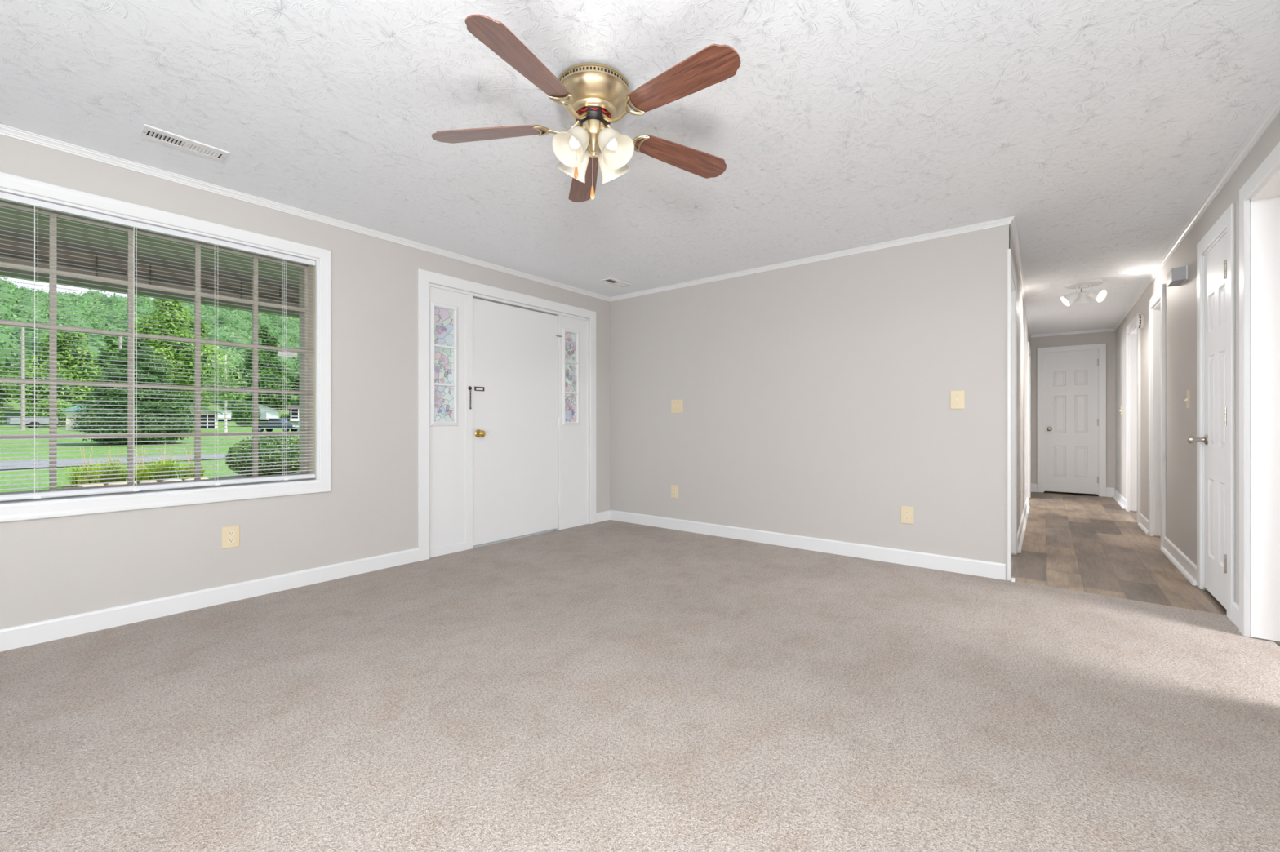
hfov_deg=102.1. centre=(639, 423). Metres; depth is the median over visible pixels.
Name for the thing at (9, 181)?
window frame
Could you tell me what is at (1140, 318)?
smoke detector
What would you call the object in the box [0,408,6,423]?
shrub
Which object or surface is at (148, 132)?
ceiling vent
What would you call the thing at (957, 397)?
light switch
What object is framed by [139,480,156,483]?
edging stone
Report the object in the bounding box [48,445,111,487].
clump
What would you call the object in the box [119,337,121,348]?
utility pole
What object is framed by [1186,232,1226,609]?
door
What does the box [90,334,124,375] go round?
deciduous tree
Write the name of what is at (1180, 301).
wall
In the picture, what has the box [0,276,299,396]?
forest
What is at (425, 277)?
trim
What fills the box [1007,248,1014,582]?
trim
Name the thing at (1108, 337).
wall
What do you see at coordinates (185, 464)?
clump
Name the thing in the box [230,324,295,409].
deciduous tree
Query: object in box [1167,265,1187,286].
door chime
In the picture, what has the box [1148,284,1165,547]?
door frame
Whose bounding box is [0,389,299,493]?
lawn
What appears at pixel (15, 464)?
road
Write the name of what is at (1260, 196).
door frame
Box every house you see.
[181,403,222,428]
[286,406,299,421]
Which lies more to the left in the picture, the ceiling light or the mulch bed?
the mulch bed
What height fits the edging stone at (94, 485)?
0.105 m
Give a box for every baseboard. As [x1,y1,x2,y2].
[0,510,609,652]
[609,510,1005,580]
[1017,497,1029,553]
[1031,483,1114,497]
[1112,489,1239,628]
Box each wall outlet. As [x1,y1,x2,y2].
[222,524,239,549]
[671,484,678,498]
[901,506,913,524]
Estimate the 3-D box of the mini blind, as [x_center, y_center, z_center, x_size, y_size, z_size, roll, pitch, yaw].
[-2.685,-0.344,2.562,0.042,1.385,1.922,0,0,39]
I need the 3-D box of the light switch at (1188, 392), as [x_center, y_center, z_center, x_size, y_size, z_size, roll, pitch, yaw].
[3.708,-0.166,3.510,0.019,0.126,0.080,0,0,38]
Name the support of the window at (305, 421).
in the wall at (51, 568)
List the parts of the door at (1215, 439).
knob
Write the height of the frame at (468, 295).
2.129 m
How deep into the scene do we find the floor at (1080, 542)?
4.01 m
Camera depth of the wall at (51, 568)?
3.23 m
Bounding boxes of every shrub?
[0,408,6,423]
[25,398,73,426]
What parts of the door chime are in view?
plate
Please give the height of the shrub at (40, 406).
3.334 m
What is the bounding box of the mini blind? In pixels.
[0,191,315,501]
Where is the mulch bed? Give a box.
[63,475,249,488]
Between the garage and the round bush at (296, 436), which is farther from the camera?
the garage
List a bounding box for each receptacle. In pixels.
[227,531,235,536]
[227,537,235,543]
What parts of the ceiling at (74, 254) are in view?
header panel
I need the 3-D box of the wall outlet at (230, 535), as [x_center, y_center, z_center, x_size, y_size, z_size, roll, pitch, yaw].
[-2.327,0.646,2.944,0.008,0.124,0.082,0,0,39]
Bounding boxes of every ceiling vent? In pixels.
[137,124,229,162]
[600,277,631,287]
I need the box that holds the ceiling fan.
[431,14,740,202]
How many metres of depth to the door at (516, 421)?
4.51 m
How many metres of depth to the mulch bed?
12.83 m
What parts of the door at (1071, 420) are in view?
knob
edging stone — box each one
[78,484,103,487]
[107,481,136,485]
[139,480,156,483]
[162,479,182,482]
[184,477,208,480]
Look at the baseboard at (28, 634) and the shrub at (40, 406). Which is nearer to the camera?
the baseboard at (28, 634)
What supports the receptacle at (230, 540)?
attached to the wall outlet at (230, 535)
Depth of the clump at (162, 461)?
13.03 m
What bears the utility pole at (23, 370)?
on the lawn
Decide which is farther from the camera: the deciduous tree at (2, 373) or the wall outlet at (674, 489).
the deciduous tree at (2, 373)
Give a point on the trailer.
(7, 419)
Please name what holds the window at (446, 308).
in the wall at (51, 568)
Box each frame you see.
[0,171,331,522]
[429,283,589,550]
[1010,250,1017,580]
[1026,342,1031,505]
[1036,342,1106,497]
[1126,313,1140,523]
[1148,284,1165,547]
[1196,203,1235,621]
[1239,142,1279,641]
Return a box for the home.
[213,409,232,420]
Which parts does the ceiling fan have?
blade, blade, lamp shade, lamp shade, bulb, blade, bulb, lamp shade, lamp shade, blade, blade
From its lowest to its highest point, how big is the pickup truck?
1.310 m
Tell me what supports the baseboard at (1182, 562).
attached to the wall at (1180, 301)
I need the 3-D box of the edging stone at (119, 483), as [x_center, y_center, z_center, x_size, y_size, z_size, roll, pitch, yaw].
[-11.883,1.399,11.879,0.300,0.105,0.495,0,0,38]
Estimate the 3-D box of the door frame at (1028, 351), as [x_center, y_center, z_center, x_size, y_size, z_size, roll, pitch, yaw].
[5.057,0.004,6.830,0.142,2.033,0.950,0,0,38]
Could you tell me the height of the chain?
0.185 m
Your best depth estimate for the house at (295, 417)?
75.84 m
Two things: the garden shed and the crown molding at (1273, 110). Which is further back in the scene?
the garden shed
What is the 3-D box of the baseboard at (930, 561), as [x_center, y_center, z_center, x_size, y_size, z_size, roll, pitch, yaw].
[1.024,0.966,4.399,3.407,0.113,0.013,0,0,38]
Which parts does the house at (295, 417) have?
rail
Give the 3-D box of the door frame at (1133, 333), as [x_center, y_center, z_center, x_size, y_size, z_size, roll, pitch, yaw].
[5.447,-0.054,5.635,0.135,2.148,0.986,0,0,38]
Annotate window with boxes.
[0,187,319,507]
[429,286,466,558]
[561,315,586,529]
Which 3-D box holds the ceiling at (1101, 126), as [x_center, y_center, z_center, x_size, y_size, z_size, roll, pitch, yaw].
[2.055,-1.413,3.472,10.850,0.180,13.200,0,0,38]
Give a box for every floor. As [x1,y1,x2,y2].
[0,520,1279,851]
[1011,491,1279,646]
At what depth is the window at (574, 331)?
5.09 m
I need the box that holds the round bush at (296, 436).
[224,435,299,476]
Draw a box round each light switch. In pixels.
[671,400,682,413]
[950,390,964,408]
[1184,389,1190,408]
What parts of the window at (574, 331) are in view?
pane, pane, pane, lite frame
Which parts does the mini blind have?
ladder cord, ladder cord, rail, ladder cord, ladder cord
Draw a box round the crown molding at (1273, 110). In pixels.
[0,91,1279,337]
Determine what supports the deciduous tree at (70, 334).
on the lawn
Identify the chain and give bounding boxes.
[467,386,471,408]
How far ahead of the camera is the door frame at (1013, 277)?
4.01 m
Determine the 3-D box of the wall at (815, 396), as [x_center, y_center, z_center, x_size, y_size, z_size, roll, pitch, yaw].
[1.047,-0.131,4.452,3.474,2.385,0.100,0,0,38]
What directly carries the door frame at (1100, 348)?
attached to the wall at (1108, 337)
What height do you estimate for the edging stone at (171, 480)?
0.105 m
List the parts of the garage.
door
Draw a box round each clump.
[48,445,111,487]
[67,444,135,484]
[110,445,170,484]
[142,442,185,481]
[168,443,215,480]
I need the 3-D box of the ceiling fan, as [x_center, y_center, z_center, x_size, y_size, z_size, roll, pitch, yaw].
[-0.153,-1.101,1.988,1.195,0.444,1.241,0,0,38]
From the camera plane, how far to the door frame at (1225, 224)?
2.70 m
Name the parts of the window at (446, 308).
pane, pane, pane, lite frame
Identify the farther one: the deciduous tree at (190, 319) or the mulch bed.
the deciduous tree at (190, 319)
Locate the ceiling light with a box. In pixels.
[1060,279,1106,306]
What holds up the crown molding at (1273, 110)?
attached to the wall at (51, 568)
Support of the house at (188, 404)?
on the lawn
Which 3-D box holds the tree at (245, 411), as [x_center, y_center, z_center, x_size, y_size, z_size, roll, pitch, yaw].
[-48.815,-1.090,64.202,3.089,3.274,3.028,0,0,38]
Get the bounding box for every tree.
[0,330,105,417]
[0,356,20,406]
[35,404,66,424]
[67,337,194,445]
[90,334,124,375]
[103,298,231,400]
[179,316,220,406]
[201,346,250,431]
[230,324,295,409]
[231,401,261,426]
[296,390,299,406]
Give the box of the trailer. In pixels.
[6,417,66,427]
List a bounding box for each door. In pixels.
[472,297,562,546]
[1044,350,1098,494]
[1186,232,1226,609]
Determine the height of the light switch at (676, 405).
0.126 m
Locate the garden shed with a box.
[61,404,84,429]
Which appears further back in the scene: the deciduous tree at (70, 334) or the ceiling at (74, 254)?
the deciduous tree at (70, 334)
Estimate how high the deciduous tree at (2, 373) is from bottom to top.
12.339 m
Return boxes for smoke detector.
[1136,314,1143,328]
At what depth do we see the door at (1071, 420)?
7.46 m
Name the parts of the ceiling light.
plate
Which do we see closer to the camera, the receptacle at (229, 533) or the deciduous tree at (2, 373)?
the receptacle at (229, 533)
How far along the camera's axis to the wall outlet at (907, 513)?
3.70 m
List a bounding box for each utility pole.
[20,326,25,430]
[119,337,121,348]
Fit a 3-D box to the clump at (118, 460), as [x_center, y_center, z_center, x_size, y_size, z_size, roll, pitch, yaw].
[-12.788,0.984,12.471,1.285,0.930,1.380,0,0,38]
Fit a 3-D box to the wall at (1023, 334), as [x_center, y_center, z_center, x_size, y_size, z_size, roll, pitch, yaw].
[4.098,-0.131,5.625,0.120,2.385,5.690,0,0,38]
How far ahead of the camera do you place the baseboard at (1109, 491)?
7.21 m
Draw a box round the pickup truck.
[257,418,299,431]
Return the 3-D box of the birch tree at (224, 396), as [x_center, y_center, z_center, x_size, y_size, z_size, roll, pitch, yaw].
[-36.329,-2.992,45.460,3.135,7.755,3.312,0,0,13]
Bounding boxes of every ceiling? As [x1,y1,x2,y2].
[0,0,1279,334]
[0,210,299,318]
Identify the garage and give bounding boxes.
[250,404,280,420]
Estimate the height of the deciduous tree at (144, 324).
12.637 m
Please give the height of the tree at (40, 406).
2.244 m
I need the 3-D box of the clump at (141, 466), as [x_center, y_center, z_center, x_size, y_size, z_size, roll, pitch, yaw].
[-12.184,0.992,12.577,1.329,0.913,1.383,0,0,38]
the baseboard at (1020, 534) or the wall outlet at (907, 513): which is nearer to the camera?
the wall outlet at (907, 513)
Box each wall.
[0,134,609,629]
[609,224,1009,580]
[1008,226,1030,555]
[1030,330,1115,496]
[1115,113,1279,644]
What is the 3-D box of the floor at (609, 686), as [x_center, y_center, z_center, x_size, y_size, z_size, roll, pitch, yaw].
[-0.355,1.020,1.867,4.538,0.016,5.740,0,0,38]
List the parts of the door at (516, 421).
knob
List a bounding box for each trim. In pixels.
[417,268,595,561]
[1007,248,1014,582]
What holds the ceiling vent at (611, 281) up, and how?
in the ceiling at (1101, 126)
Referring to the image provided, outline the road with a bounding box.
[0,453,227,469]
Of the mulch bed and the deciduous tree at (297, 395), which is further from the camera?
the deciduous tree at (297, 395)

